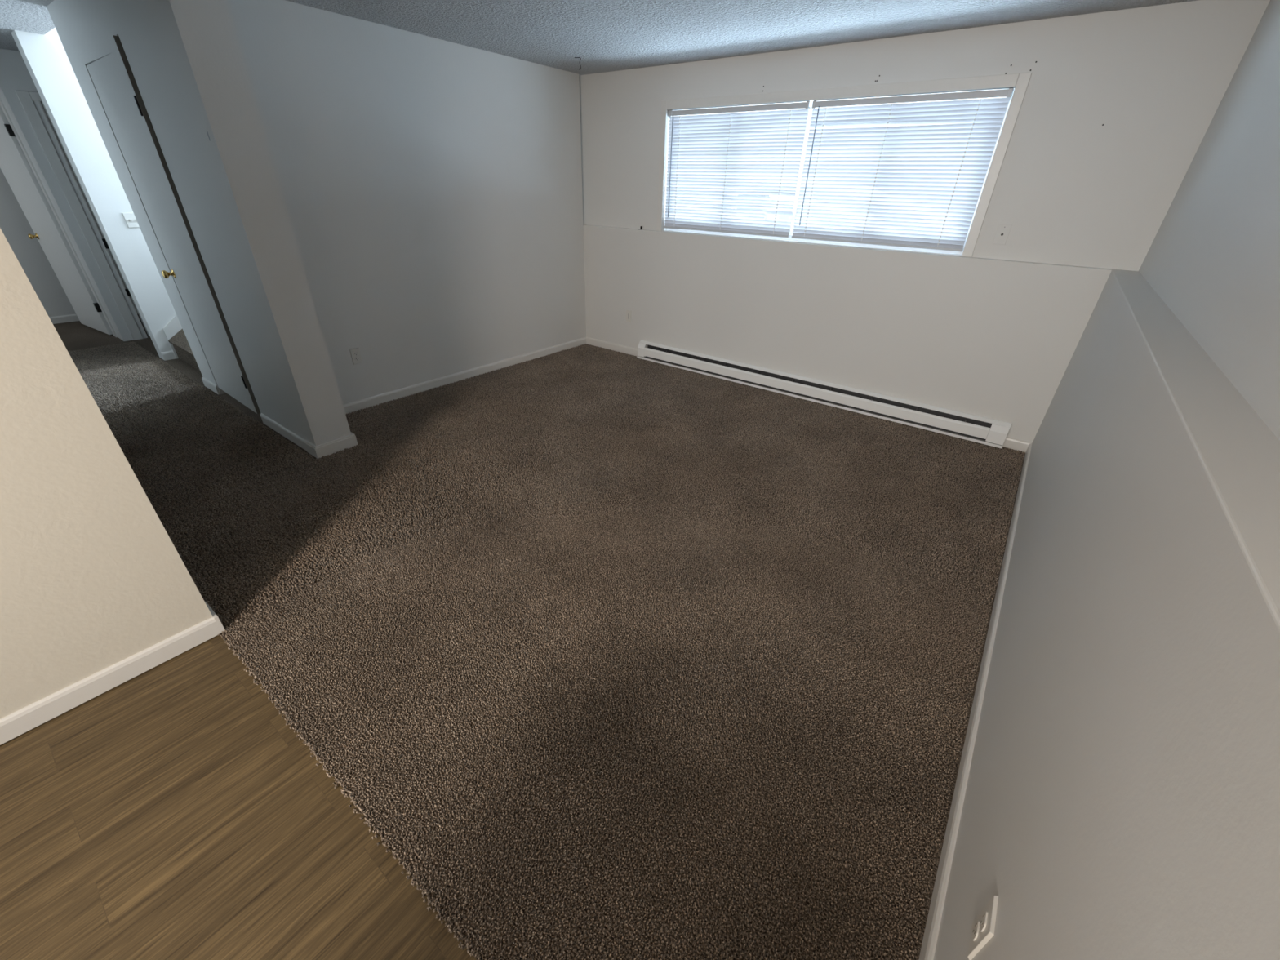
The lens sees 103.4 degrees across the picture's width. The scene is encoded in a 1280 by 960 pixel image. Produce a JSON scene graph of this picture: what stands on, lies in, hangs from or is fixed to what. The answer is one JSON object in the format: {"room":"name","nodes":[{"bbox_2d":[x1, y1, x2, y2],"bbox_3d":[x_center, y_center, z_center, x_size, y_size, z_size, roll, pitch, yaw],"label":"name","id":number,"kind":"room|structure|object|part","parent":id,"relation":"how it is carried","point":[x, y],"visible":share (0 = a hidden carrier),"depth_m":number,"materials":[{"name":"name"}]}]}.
{"room":"empty living room","nodes":[
{"label":"empty living room","id":0,"kind":"room"},
{"bbox_2d":[0,101,134,316],"bbox_3d":[-5.895,-2.457,4.623,2.520,2.400,4.000,22,36,31],"label":"wall","id":1,"kind":"structure","parent":0,"point":[15,225],"depth_m":5.57,"materials":[{"name":"white paint"}]},
{"bbox_2d":[48,307,137,324],"bbox_3d":[-6.941,-1.736,5.643,0.013,0.076,3.400,22,36,31],"label":"baseboard","id":2,"kind":"structure","parent":1,"relation":"attached to","point":[73,317],"depth_m":5.90,"materials":[{"name":"white wood"}]},
{"bbox_2d":[0,48,146,341],"bbox_3d":[-5.772,-2.407,4.543,0.370,2.400,4.000,22,36,31],"label":"wall","id":3,"kind":"structure","parent":0,"point":[15,75],"depth_m":4.64,"materials":[{"name":"white paint"}]},
{"bbox_2d":[0,106,112,334],"bbox_3d":[-6.067,-2.556,5.123,0.870,2.030,0.102,18,34,26],"label":"door","id":4,"kind":"structure","parent":3,"relation":"in","point":[14,164],"depth_m":5.11,"materials":[{"name":"white wood"}]},
{"bbox_3d":[-6.393,-2.567,5.324,0.062,0.062,0.066,18,34,26],"label":"knob","id":5,"kind":"part","parent":4,"relation":"part of","materials":[{"name":"gold metal"}]},
{"bbox_2d":[0,97,117,337],"bbox_3d":[-5.915,-2.284,4.642,0.120,2.080,0.890,22,36,31],"label":"trim","id":6,"kind":"structure","parent":3,"relation":"attached to","point":[2,105],"depth_m":4.86,"materials":[{"name":"white wood"}]},
{"bbox_2d":[14,90,147,340],"bbox_3d":[-5.116,-2.598,5.185,0.134,2.120,0.925,22,36,31],"label":"trim","id":7,"kind":"structure","parent":3,"relation":"attached to","point":[26,98],"depth_m":4.76,"materials":[{"name":"white wood"}]},
{"bbox_2d":[40,101,149,335],"bbox_3d":[-5.065,-2.584,5.203,0.055,2.040,0.770,22,36,31],"label":"door","id":8,"kind":"structure","parent":3,"relation":"in","point":[104,240],"depth_m":4.92,"materials":[{"name":"white wood"}]},
{"bbox_3d":[-5.281,-2.335,4.992,0.022,0.090,0.022,22,36,31],"label":"strike plate","id":9,"kind":"part","parent":8,"relation":"part of","materials":[{"name":"black metal"}]},
{"bbox_2d":[11,27,176,359],"bbox_3d":[-3.485,-3.949,4.825,0.150,4.900,3.450,22,36,31],"label":"wall","id":10,"kind":"structure","parent":0,"point":[45,57],"depth_m":4.12,"materials":[{"name":"white paint"}]},
{"bbox_2d":[122,213,139,227],"bbox_3d":[-4.367,-2.242,4.363,0.018,0.114,0.114,22,36,31],"label":"light switch","id":11,"kind":"object","parent":10,"relation":"attached to","point":[131,220],"visible":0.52,"depth_m":4.35,"materials":[{"name":"white plastic"}]},
{"bbox_2d":[160,350,176,360],"bbox_3d":[-4.499,-1.188,4.824,0.013,0.076,0.088,22,36,31],"label":"baseboard","id":12,"kind":"structure","parent":10,"relation":"attached to","point":[168,355],"depth_m":4.82,"materials":[{"name":"white wood"}]},
{"bbox_2d":[162,314,182,358],"bbox_3d":[-3.950,-2.117,5.088,0.018,1.446,1.662,22,36,31],"label":"trim","id":13,"kind":"structure","parent":10,"relation":"attached to","point":[173,326],"depth_m":4.78,"materials":[{"name":"white wood"}]},
{"bbox_2d":[0,227,212,719],"bbox_3d":[-2.642,0.165,0.276,0.120,2.400,3.253,22,36,31],"label":"wall","id":14,"kind":"structure","parent":0,"point":[92,579],"depth_m":1.54,"materials":[{"name":"white paint"}]},
{"bbox_2d":[0,616,222,745],"bbox_3d":[-2.619,1.189,0.824,0.013,0.079,3.253,22,36,31],"label":"baseboard","id":15,"kind":"structure","parent":14,"relation":"attached to","point":[19,722],"depth_m":1.72,"materials":[{"name":"white wood"}]},
{"bbox_2d":[204,600,225,631],"bbox_3d":[-1.680,0.539,1.992,0.133,0.079,0.012,22,36,31],"label":"baseboard","id":16,"kind":"structure","parent":14,"relation":"attached to","point":[214,615],"depth_m":1.96,"materials":[{"name":"white wood"}]},
{"bbox_2d":[46,0,351,445],"bbox_3d":[-2.757,-1.552,3.225,2.032,2.400,0.223,22,36,31],"label":"wall","id":17,"kind":"structure","parent":0,"point":[185,60],"depth_m":2.71,"materials":[{"name":"grey paint"}]},
{"bbox_2d":[86,35,260,413],"bbox_3d":[-3.015,-1.501,3.369,0.854,2.155,0.158,20,35,28],"label":"door","id":18,"kind":"structure","parent":17,"relation":"in","point":[112,76],"depth_m":3.20,"materials":[{"name":"grey wood"}]},
{"bbox_3d":[-3.349,-1.462,3.587,0.062,0.062,0.066,22,36,31],"label":"knob","id":19,"kind":"part","parent":18,"relation":"part of","materials":[{"name":"gold metal"}]},
{"bbox_2d":[201,377,220,394],"bbox_3d":[-3.540,-0.778,4.167,0.317,0.076,0.013,22,36,31],"label":"baseboard","id":20,"kind":"structure","parent":17,"relation":"attached to","point":[207,384],"depth_m":4.14,"materials":[{"name":"white wood"}]},
{"bbox_2d":[260,413,306,450],"bbox_3d":[-2.437,-0.332,3.456,0.700,0.076,0.013,22,36,31],"label":"baseboard","id":21,"kind":"structure","parent":17,"relation":"attached to","point":[277,427],"depth_m":3.44,"materials":[{"name":"white wood"}]},
{"bbox_2d":[303,432,358,458],"bbox_3d":[-2.026,-0.242,3.317,0.154,0.082,0.256,22,36,31],"label":"baseboard","id":22,"kind":"structure","parent":17,"relation":"attached to","point":[331,447],"depth_m":3.26,"materials":[{"name":"white wood"}]},
{"bbox_2d":[226,0,586,404],"bbox_3d":[-1.502,-2.034,4.120,0.120,2.400,2.914,22,36,31],"label":"wall","id":23,"kind":"structure","parent":0,"point":[431,188],"depth_m":3.79,"materials":[{"name":"white paint"}]},
{"bbox_2d":[349,347,362,364],"bbox_3d":[-2.107,-0.920,3.754,0.009,0.114,0.069,22,36,31],"label":"wall outlet","id":24,"kind":"object","parent":23,"relation":"attached to","point":[355,353],"visible":1,"depth_m":3.75,"materials":[{"name":"white plastic"}]},
{"bbox_2d":[342,337,586,413],"bbox_3d":[-1.479,-1.008,4.669,0.013,0.076,2.914,22,36,31],"label":"baseboard","id":25,"kind":"structure","parent":23,"relation":"attached to","point":[352,406],"depth_m":4.47,"materials":[{"name":"white wood"}]},
{"bbox_2d":[0,313,1025,959],"bbox_3d":[-3.603,-0.412,3.710,10.620,0.100,7.320,22,36,31],"label":"floor","id":26,"kind":"structure","parent":0,"point":[75,335],"depth_m":1.49,"materials":[{"name":"brown carpet"}]},
{"bbox_2d":[168,328,199,370],"bbox_3d":[-3.140,-2.117,5.301,1.050,1.274,2.945,22,36,31],"label":"carpeted stairs","id":27,"kind":"structure","parent":26,"relation":"on","point":[180,342],"depth_m":4.68,"materials":[{"name":"brown carpet"}]},
{"bbox_2d":[67,341,1025,959],"bbox_3d":[-1.577,-0.649,4.111,7.693,0.014,4.046,22,36,31],"label":"carpet","id":28,"kind":"object","parent":26,"relation":"on","point":[98,356],"visible":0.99,"depth_m":2.27,"materials":[{"name":"brown carpet"}]},
{"bbox_2d":[0,0,1198,75],"bbox_3d":[-2.937,-2.427,2.214,9.720,0.120,7.600,22,36,31],"label":"ceiling","id":29,"kind":"structure","parent":0,"point":[606,35],"depth_m":3.02,"materials":[{"name":"grey paint"}]},
{"bbox_2d":[578,0,1270,442],"bbox_3d":[1.185,-1.962,4.134,4.430,2.400,0.300,22,36,31],"label":"wall","id":30,"kind":"structure","parent":0,"point":[1117,107],"depth_m":3.43,"materials":[{"name":"white paint"}]},
{"bbox_2d":[586,337,639,356],"bbox_3d":[-0.299,-1.446,5.484,0.774,0.076,0.013,22,36,31],"label":"baseboard","id":31,"kind":"structure","parent":30,"relation":"attached to","point":[618,348],"depth_m":5.48,"materials":[{"name":"white wood"}]},
{"bbox_2d":[626,310,631,322],"bbox_3d":[-0.118,-1.684,5.199,0.069,0.114,0.009,22,36,31],"label":"wall outlet","id":32,"kind":"object","parent":30,"relation":"attached to","point":[628,313],"visible":1,"depth_m":5.19,"materials":[{"name":"white plastic"}]},
{"bbox_2d":[636,340,1011,448],"bbox_3d":[1.290,-0.834,4.402,3.260,0.170,0.072,22,36,31],"label":"baseboard heater","id":33,"kind":"object","parent":30,"relation":"attached to","point":[976,428],"visible":1,"depth_m":4.16,"materials":[{"name":"metal"}]},
{"bbox_2d":[656,72,1031,257],"bbox_3d":[1.253,-2.350,3.844,2.572,0.968,0.212,22,36,31],"label":"window","id":34,"kind":"structure","parent":30,"relation":"in","point":[1020,81],"depth_m":3.36,"materials":[{"name":"white plastic"}]},
{"bbox_2d":[663,101,811,237],"bbox_3d":[0.716,-2.508,4.125,1.213,0.877,0.043,22,36,31],"label":"window blind","id":35,"kind":"object","parent":34,"relation":"attached to","point":[708,138],"visible":1,"depth_m":4.09,"materials":[{"name":"grey plastic"}]},
{"bbox_3d":[0.327,-2.653,4.388,0.008,0.832,0.024,22,36,31],"label":"ladder cord","id":36,"kind":"part","parent":35,"relation":"part of","materials":[{"name":"white fabric"}]},
{"bbox_3d":[0.705,-2.501,4.145,0.008,0.832,0.024,22,36,31],"label":"ladder cord","id":37,"kind":"part","parent":35,"relation":"part of","materials":[{"name":"white fabric"}]},
{"bbox_3d":[0.707,-2.138,4.345,1.213,0.016,0.024,22,36,31],"label":"rail","id":38,"kind":"part","parent":35,"relation":"part of","materials":[{"name":"grey"}]},
{"bbox_3d":[1.095,-2.343,3.893,0.008,0.832,0.024,22,36,31],"label":"ladder cord","id":39,"kind":"part","parent":35,"relation":"part of","materials":[{"name":"white fabric"}]},
{"bbox_3d":[1.305,-2.352,3.912,1.260,0.822,0.030,22,36,31],"label":"sash","id":40,"kind":"part","parent":34,"relation":"part of","materials":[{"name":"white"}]},
{"bbox_2d":[791,88,1013,251],"bbox_3d":[1.699,-2.111,3.492,1.208,0.877,0.043,22,36,31],"label":"window blind","id":41,"kind":"object","parent":34,"relation":"attached to","point":[960,150],"visible":1,"depth_m":3.45,"materials":[{"name":"grey plastic"}]},
{"bbox_3d":[1.302,-2.260,3.760,0.008,0.832,0.024,22,36,31],"label":"ladder cord","id":42,"kind":"part","parent":41,"relation":"part of","materials":[{"name":"white fabric"}]},
{"bbox_3d":[1.652,-2.118,3.534,0.008,0.832,0.024,22,36,31],"label":"ladder cord","id":43,"kind":"part","parent":41,"relation":"part of","materials":[{"name":"white fabric"}]},
{"bbox_3d":[1.690,-1.741,3.712,1.208,0.016,0.024,22,36,31],"label":"rail","id":44,"kind":"part","parent":41,"relation":"part of","materials":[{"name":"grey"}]},
{"bbox_3d":[2.058,-1.954,3.273,0.008,0.832,0.024,22,36,31],"label":"ladder cord","id":45,"kind":"part","parent":41,"relation":"part of","materials":[{"name":"white fabric"}]},
{"bbox_3d":[1.995,-2.051,3.428,0.568,0.822,0.030,22,36,31],"label":"sash","id":46,"kind":"part","parent":34,"relation":"part of","materials":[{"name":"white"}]},
{"bbox_2d":[992,223,1012,244],"bbox_3d":[2.307,-1.564,3.220,0.070,0.115,0.015,22,36,31],"label":"cable plate","id":47,"kind":"object","parent":30,"relation":"attached to","point":[1003,230],"visible":1,"depth_m":3.22,"materials":[{"name":"white plastic"}]},
{"bbox_2d":[1002,436,1031,452],"bbox_3d":[2.666,-0.249,3.575,0.155,0.076,0.013,22,36,31],"label":"baseboard","id":48,"kind":"structure","parent":30,"relation":"attached to","point":[1010,442],"depth_m":3.57,"materials":[{"name":"white wood"}]},
{"bbox_2d":[933,0,1279,959],"bbox_3d":[0.772,0.173,0.436,0.320,2.400,7.600,22,36,31],"label":"wall","id":49,"kind":"structure","parent":0,"point":[1122,802],"depth_m":0.89,"materials":[{"name":"white paint"}]},
{"bbox_2d":[918,442,1032,959],"bbox_3d":[0.519,1.182,1.001,0.013,0.076,7.300,22,36,31],"label":"baseboard","id":50,"kind":"structure","parent":49,"relation":"attached to","point":[929,941],"depth_m":1.54,"materials":[{"name":"white wood"}]},
{"bbox_2d":[967,895,998,959],"bbox_3d":[0.616,0.806,0.912,0.009,0.114,0.069,22,36,31],"label":"wall outlet","id":51,"kind":"object","parent":49,"relation":"attached to","point":[983,927],"visible":1,"depth_m":0.90,"materials":[{"name":"white plastic"}]},
{"bbox_2d":[972,920,979,941],"bbox_3d":[0.614,0.823,0.922,0.004,0.025,0.034,22,36,31],"label":"receptacle","id":52,"kind":"object","parent":51,"relation":"attached to","point":[975,931],"depth_m":0.92,"materials":[{"name":"grey plastic"}]},
{"bbox_2d":[979,910,987,932],"bbox_3d":[0.615,0.789,0.903,0.004,0.025,0.034,22,36,31],"label":"receptacle","id":53,"kind":"object","parent":51,"relation":"attached to","point":[984,918],"depth_m":0.90,"materials":[{"name":"grey plastic"}]},
{"label":"outside","id":54,"kind":"structure","parent":0,"visible":0},
{"bbox_2d":[765,204,957,236],"bbox_3d":[7.301,-5.610,11.159,24.000,0.070,19.700,22,36,31],"label":"ground","id":55,"kind":"structure","parent":54,"point":[787,218],"depth_m":11.54,"materials":[{"name":"white"}]},
{"bbox_2d":[679,145,774,223],"bbox_3d":[-1.522,-7.411,10.569,9.400,3.180,0.200,22,36,31],"label":"wall","id":56,"kind":"structure","parent":55,"relation":"on","point":[765,217],"depth_m":8.90,"materials":[{"name":"white"}]}
]}

